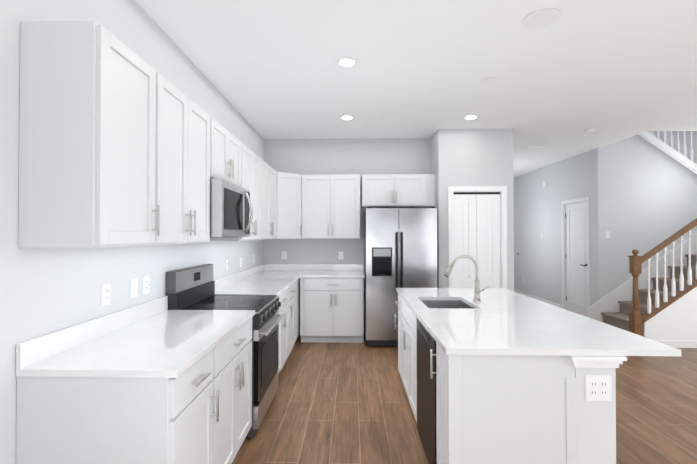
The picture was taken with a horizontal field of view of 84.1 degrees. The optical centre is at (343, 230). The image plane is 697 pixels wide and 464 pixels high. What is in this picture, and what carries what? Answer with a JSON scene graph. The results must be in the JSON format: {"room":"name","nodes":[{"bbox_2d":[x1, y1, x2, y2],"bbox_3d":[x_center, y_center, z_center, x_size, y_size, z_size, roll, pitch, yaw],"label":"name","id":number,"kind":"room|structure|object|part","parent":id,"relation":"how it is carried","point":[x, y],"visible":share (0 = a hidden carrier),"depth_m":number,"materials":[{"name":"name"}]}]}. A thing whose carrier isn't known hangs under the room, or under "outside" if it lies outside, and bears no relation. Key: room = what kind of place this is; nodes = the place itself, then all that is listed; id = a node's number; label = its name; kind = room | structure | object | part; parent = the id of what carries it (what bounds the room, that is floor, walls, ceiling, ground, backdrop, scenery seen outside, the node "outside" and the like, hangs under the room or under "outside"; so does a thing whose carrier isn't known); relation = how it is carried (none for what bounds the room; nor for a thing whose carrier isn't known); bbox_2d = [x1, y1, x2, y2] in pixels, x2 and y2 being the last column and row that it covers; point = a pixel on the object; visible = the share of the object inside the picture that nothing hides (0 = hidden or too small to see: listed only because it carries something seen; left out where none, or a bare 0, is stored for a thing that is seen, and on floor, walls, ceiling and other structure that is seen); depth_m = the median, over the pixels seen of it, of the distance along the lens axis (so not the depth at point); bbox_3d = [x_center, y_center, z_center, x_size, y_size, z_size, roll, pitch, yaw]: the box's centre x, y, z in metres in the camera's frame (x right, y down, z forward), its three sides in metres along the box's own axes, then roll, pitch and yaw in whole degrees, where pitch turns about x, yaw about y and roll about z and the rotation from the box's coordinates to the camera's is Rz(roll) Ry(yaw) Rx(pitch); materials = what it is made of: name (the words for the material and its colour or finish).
{"room":"kitchen","nodes":[
{"label":"kitchen","id":0,"kind":"room"},
{"bbox_2d":[0,0,263,463],"bbox_3d":[-1.356,0.019,1.414,0.100,2.900,9.010,0,-1,1],"label":"wall","id":1,"kind":"structure","parent":0,"point":[43,291],"depth_m":1.87,"materials":[{"name":"white paint"}]},
{"bbox_2d":[101,283,109,306],"bbox_3d":[-1.284,0.347,2.094,0.009,0.116,0.072,0,-1,1],"label":"electrical outlet","id":2,"kind":"object","parent":1,"relation":"attached to","point":[105,294],"visible":1,"depth_m":2.09,"materials":[{"name":"white plastic"}]},
{"bbox_2d":[18,20,209,247],"bbox_3d":[-1.104,-0.380,2.157,0.363,0.914,1.219,0,-1,1],"label":"upper cabinet","id":3,"kind":"object","parent":1,"relation":"attached to","point":[114,141],"visible":1,"depth_m":1.57,"materials":[{"name":"white wood"}]},
{"bbox_2d":[130,278,137,297],"bbox_3d":[-1.277,0.350,2.364,0.011,0.116,0.072,0,-1,1],"label":"light switch","id":4,"kind":"object","parent":1,"relation":"attached to","point":[133,286],"visible":1,"depth_m":2.35,"materials":[{"name":"white plastic"}]},
{"bbox_2d":[143,275,148,294],"bbox_3d":[-1.274,0.351,2.503,0.009,0.116,0.072,0,-1,1],"label":"electrical outlet","id":5,"kind":"object","parent":1,"relation":"attached to","point":[145,284],"visible":1,"depth_m":2.49,"materials":[{"name":"white plastic"}]},
{"bbox_2d":[210,117,240,185],"bbox_3d":[-1.080,-0.598,3.151,0.363,0.453,0.757,0,-1,1],"label":"upper cabinet","id":6,"kind":"object","parent":1,"relation":"attached to","point":[225,154],"visible":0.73,"depth_m":3.08,"materials":[{"name":"white wood"}]},
{"bbox_2d":[210,178,252,236],"bbox_3d":[-1.019,-0.158,3.143,0.473,0.422,0.756,0,-1,1],"label":"over-the-range microwave","id":7,"kind":"object","parent":6,"relation":"attached to","point":[231,211],"visible":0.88,"depth_m":2.92,"materials":[{"name":"silver metal"}]},
{"bbox_2d":[225,260,227,270],"bbox_3d":[-1.234,0.370,4.103,0.009,0.116,0.072,0,-1,1],"label":"electrical outlet","id":8,"kind":"object","parent":1,"relation":"attached to","point":[226,265],"visible":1,"depth_m":4.09,"materials":[{"name":"white plastic"}]},
{"bbox_2d":[210,142,265,240],"bbox_3d":[-1.079,-0.358,3.945,0.325,0.914,0.831,0,-1,1],"label":"upper cabinet","id":9,"kind":"object","parent":1,"relation":"attached to","point":[258,177],"depth_m":4.03,"materials":[{"name":"white wood"}]},
{"bbox_2d":[266,163,276,239],"bbox_3d":[-1.060,-0.349,4.714,0.325,0.914,0.983,0,-1,1],"label":"upper cabinet","id":10,"kind":"object","parent":1,"relation":"attached to","point":[271,175],"depth_m":4.77,"materials":[{"name":"white wood"}]},
{"bbox_2d":[276,171,301,238],"bbox_3d":[-0.891,-0.340,5.505,0.622,0.914,0.613,0,-1,1],"label":"upper cabinet","id":11,"kind":"object","parent":1,"relation":"attached to","point":[289,225],"visible":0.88,"depth_m":5.34,"materials":[{"name":"white wood"}]},
{"bbox_2d":[263,138,430,332],"bbox_3d":[0.009,0.071,5.836,2.610,2.900,0.100,0,-1,1],"label":"wall","id":12,"kind":"structure","parent":0,"point":[353,156],"depth_m":5.80,"materials":[{"name":"grey paint"}]},
{"bbox_2d":[282,251,286,258],"bbox_3d":[-0.882,0.371,5.800,0.072,0.116,0.009,0,-1,1],"label":"electrical outlet","id":13,"kind":"object","parent":12,"relation":"attached to","point":[284,254],"visible":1,"depth_m":5.80,"materials":[{"name":"white plastic"}]},
{"bbox_2d":[301,174,359,238],"bbox_3d":[-0.171,-0.339,5.612,0.838,0.914,0.363,0,-1,1],"label":"upper cabinet","id":14,"kind":"object","parent":12,"relation":"attached to","point":[330,206],"visible":1,"depth_m":5.47,"materials":[{"name":"white wood"}]},
{"bbox_2d":[338,252,342,258],"bbox_3d":[-0.032,0.370,5.779,0.072,0.116,0.009,0,-1,1],"label":"electrical outlet","id":15,"kind":"object","parent":12,"relation":"attached to","point":[340,255],"visible":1,"depth_m":5.78,"materials":[{"name":"white plastic"}]},
{"bbox_2d":[361,174,434,207],"bbox_3d":[0.788,-0.569,5.591,1.036,0.454,0.363,0,-1,1],"label":"upper cabinet","id":16,"kind":"object","parent":12,"relation":"attached to","point":[397,190],"visible":1,"depth_m":5.46,"materials":[{"name":"white wood"}]},
{"bbox_2d":[135,0,696,176],"bbox_3d":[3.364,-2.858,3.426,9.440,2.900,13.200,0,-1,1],"label":"ceiling","id":17,"kind":"structure","parent":0,"point":[611,71],"depth_m":3.32,"materials":[{"name":"white paint"}]},
{"bbox_2d":[337,57,356,66],"bbox_3d":[0.034,-1.405,3.232,0.170,0.008,0.170,0,-1,1],"label":"recessed light","id":18,"kind":"object","parent":17,"relation":"in","point":[347,62],"visible":1,"depth_m":3.22,"materials":[{"name":"white"}]},
{"bbox_2d":[340,115,353,119],"bbox_3d":[0.047,-1.387,4.752,0.170,0.008,0.170,0,-1,1],"label":"recessed light","id":19,"kind":"object","parent":17,"relation":"in","point":[346,117],"visible":0.98,"depth_m":4.73,"materials":[{"name":"white"}]},
{"bbox_2d":[464,115,477,119],"bbox_3d":[1.567,-1.388,4.734,0.170,0.008,0.170,0,-1,1],"label":"recessed light","id":20,"kind":"object","parent":17,"relation":"in","point":[469,117],"visible":0.94,"depth_m":4.73,"materials":[{"name":"white"}]},
{"bbox_2d":[480,77,496,83],"bbox_3d":[1.354,-1.401,3.609,0.150,0.008,0.150,0,-1,1],"label":"recessed light","id":21,"kind":"object","parent":17,"relation":"in","point":[487,80],"visible":0.94,"depth_m":3.60,"materials":[{"name":"white"}]},
{"bbox_2d":[523,146,546,148],"bbox_3d":[3.158,-1.365,6.365,0.300,0.016,0.160,0,-1,1],"label":"ceiling vent","id":22,"kind":"object","parent":17,"relation":"in","point":[534,147],"visible":1,"depth_m":6.32,"materials":[{"name":"white"}]},
{"bbox_2d":[522,8,560,27],"bbox_3d":[1.323,-1.413,2.580,0.230,0.008,0.230,0,-1,1],"label":"ceiling speaker","id":23,"kind":"object","parent":17,"relation":"in","point":[542,18],"visible":1,"depth_m":2.57,"materials":[{"name":"white plastic"}]},
{"bbox_2d":[584,128,595,133],"bbox_3d":[3.392,-1.364,5.309,0.140,0.042,0.140,0,-1,1],"label":"smoke detector","id":24,"kind":"object","parent":17,"relation":"attached to","point":[589,131],"visible":1,"depth_m":5.26,"materials":[{"name":"white plastic"}]},
{"bbox_2d":[232,333,696,463],"bbox_3d":[3.364,1.542,3.374,9.440,0.100,13.200,0,-1,1],"label":"floor","id":25,"kind":"structure","parent":0,"point":[340,403],"depth_m":3.17,"materials":[{"name":"brown wood"}]},
{"bbox_2d":[16,317,251,463],"bbox_3d":[-0.952,1.033,2.137,0.668,0.889,1.219,0,-1,1],"label":"base cabinet","id":26,"kind":"object","parent":25,"relation":"on","point":[199,411],"visible":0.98,"depth_m":1.54,"materials":[{"name":"white wood"}]},
{"bbox_2d":[16,296,254,377],"bbox_3d":[-0.962,0.522,2.140,0.648,0.130,1.225,0,-1,1],"label":"countertop","id":27,"kind":"structure","parent":26,"relation":"on","point":[155,338],"depth_m":1.83,"materials":[{"name":"stone"}]},
{"bbox_2d":[166,264,284,438],"bbox_3d":[-0.894,0.894,3.128,0.727,1.190,0.757,0,-1,1],"label":"range","id":28,"kind":"object","parent":25,"relation":"on","point":[191,288],"visible":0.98,"depth_m":2.97,"materials":[{"name":"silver metal"}]},
{"bbox_2d":[278,287,289,374],"bbox_3d":[-0.926,1.054,3.925,0.630,0.888,0.831,0,-1,1],"label":"base cabinet","id":29,"kind":"object","parent":25,"relation":"on","point":[289,322],"depth_m":4.02,"materials":[{"name":"white wood"}]},
{"bbox_2d":[213,264,304,295],"bbox_3d":[-0.893,0.552,4.657,0.660,0.130,2.286,0,-1,1],"label":"countertop","id":30,"kind":"structure","parent":29,"relation":"on","point":[271,279],"depth_m":4.37,"materials":[{"name":"stone"}]},
{"bbox_2d":[290,280,297,352],"bbox_3d":[-0.913,1.060,4.466,0.630,0.888,0.529,0,-1,1],"label":"base cabinet","id":31,"kind":"object","parent":25,"relation":"on","point":[294,287],"depth_m":4.67,"materials":[{"name":"white wood"}]},
{"bbox_2d":[298,278,299,335],"bbox_3d":[-0.894,1.069,5.234,0.630,0.888,1.121,0,-1,1],"label":"base cabinet","id":32,"kind":"object","parent":25,"relation":"on","point":[299,278],"depth_m":5.20,"materials":[{"name":"white wood"}]},
{"bbox_2d":[300,277,363,342],"bbox_3d":[-0.142,1.072,5.442,0.850,0.889,0.668,0,-1,1],"label":"base cabinet","id":33,"kind":"object","parent":25,"relation":"on","point":[331,310],"visible":0.9,"depth_m":5.15,"materials":[{"name":"white wood"}]},
{"bbox_2d":[302,264,364,277],"bbox_3d":[-0.124,0.562,5.456,0.838,0.130,0.650,0,-1,1],"label":"countertop","id":34,"kind":"structure","parent":33,"relation":"on","point":[308,270],"depth_m":5.75,"materials":[{"name":"stone"}]},
{"bbox_2d":[364,207,436,345],"bbox_3d":[0.760,0.598,5.319,0.912,1.803,0.869,0,-1,1],"label":"refrigerator","id":35,"kind":"object","parent":25,"relation":"on","point":[400,247],"visible":0.88,"depth_m":4.96,"materials":[{"name":"silver metal"}]},
{"bbox_2d":[398,294,433,397],"bbox_3d":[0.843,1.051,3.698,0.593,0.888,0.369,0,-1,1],"label":"base cabinet","id":36,"kind":"object","parent":25,"relation":"on","point":[407,320],"depth_m":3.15,"materials":[{"name":"white wood"}]},
{"bbox_2d":[434,342,575,463],"bbox_3d":[0.800,1.031,1.964,0.593,0.888,0.280,0,-1,1],"label":"base cabinet","id":37,"kind":"object","parent":25,"relation":"on","point":[505,409],"depth_m":1.83,"materials":[{"name":"white wood"}]},
{"bbox_2d":[417,318,436,463],"bbox_3d":[0.791,1.038,2.404,0.573,0.885,0.596,0,-1,1],"label":"dishwasher","id":38,"kind":"object","parent":37,"relation":"in","point":[426,402],"visible":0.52,"depth_m":2.35,"materials":[{"name":"black metal"}]},
{"bbox_2d":[396,288,680,355],"bbox_3d":[1.053,0.581,2.857,1.085,0.030,2.102,0,-1,1],"label":"countertop","id":39,"kind":"structure","parent":37,"relation":"on","point":[499,321],"depth_m":2.18,"materials":[{"name":"stone"}]},
{"bbox_2d":[421,300,474,308],"bbox_3d":[0.821,0.705,3.077,0.392,0.211,0.552,0,-1,1],"label":"undermount sink","id":40,"kind":"object","parent":39,"relation":"in","point":[444,304],"depth_m":3.35,"materials":[{"name":"silver metal"}]},
{"bbox_2d":[444,255,488,300],"bbox_3d":[1.004,0.383,3.147,0.367,0.372,0.062,0,-1,1],"label":"faucet","id":41,"kind":"object","parent":39,"relation":"on","point":[477,285],"visible":1,"depth_m":3.14,"materials":[{"name":"silver metal"}]},
{"bbox_2d":[514,289,561,307],"bbox_3d":[4.259,1.507,8.652,0.013,0.095,2.405,0,-1,1],"label":"baseboard","id":42,"kind":"structure","parent":25,"relation":"on","point":[540,299],"depth_m":8.38,"materials":[{"name":"white wood"}]},
{"bbox_2d":[569,356,626,463],"bbox_3d":[1.212,1.041,2.828,0.249,0.888,2.092,0,-1,1],"label":"column","id":43,"kind":"structure","parent":25,"relation":"on","point":[595,432],"depth_m":1.81,"materials":[{"name":"white paint"}]},
{"bbox_2d":[585,375,611,400],"bbox_3d":[1.197,0.738,1.812,0.118,0.116,0.009,0,-1,1],"label":"outlet","id":44,"kind":"object","parent":43,"relation":"attached to","point":[597,387],"visible":1,"depth_m":1.81,"materials":[{"name":"white plastic"}]},
{"bbox_2d":[587,218,696,347],"bbox_3d":[5.770,0.078,5.645,3.963,2.882,1.371,0,-1,1],"label":"staircase","id":45,"kind":"structure","parent":25,"relation":"on","point":[656,300],"depth_m":5.05,"materials":[{"name":"wood"}]},
{"bbox_2d":[638,131,696,173],"bbox_3d":[5.253,-1.715,6.167,1.500,2.114,0.080,0,-1,1],"label":"stair railing","id":46,"kind":"object","parent":45,"relation":"attached to","point":[670,151],"visible":0.31,"depth_m":6.14,"materials":[{"name":"white wood"}]},
{"bbox_2d":[431,128,513,290],"bbox_3d":[1.864,0.092,7.622,1.010,2.900,4.817,0,-1,1],"label":"wall block","id":47,"kind":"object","parent":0,"point":[472,170],"visible":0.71,"depth_m":5.26,"materials":[{"name":"grey paint"}]},
{"bbox_2d":[514,131,696,316],"bbox_3d":[6.203,-1.302,8.134,4.000,5.700,3.612,0,-1,1],"label":"wall block","id":48,"kind":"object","parent":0,"point":[586,223],"visible":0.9,"depth_m":6.42,"materials":[{"name":"grey paint"}]},
{"bbox_3d":[4.278,0.479,7.026,0.173,2.112,0.864,0,-1,1],"label":"hall door","id":49,"kind":"part","parent":48,"relation":"part of","materials":[{"name":"white wood"}]},
{"bbox_2d":[605,231,610,238],"bbox_3d":[4.359,0.067,6.362,0.072,0.116,0.011,0,-1,1],"label":"switch","id":50,"kind":"object","parent":48,"relation":"attached to","point":[607,233],"depth_m":6.36,"materials":[{"name":"white plastic"}]}
]}

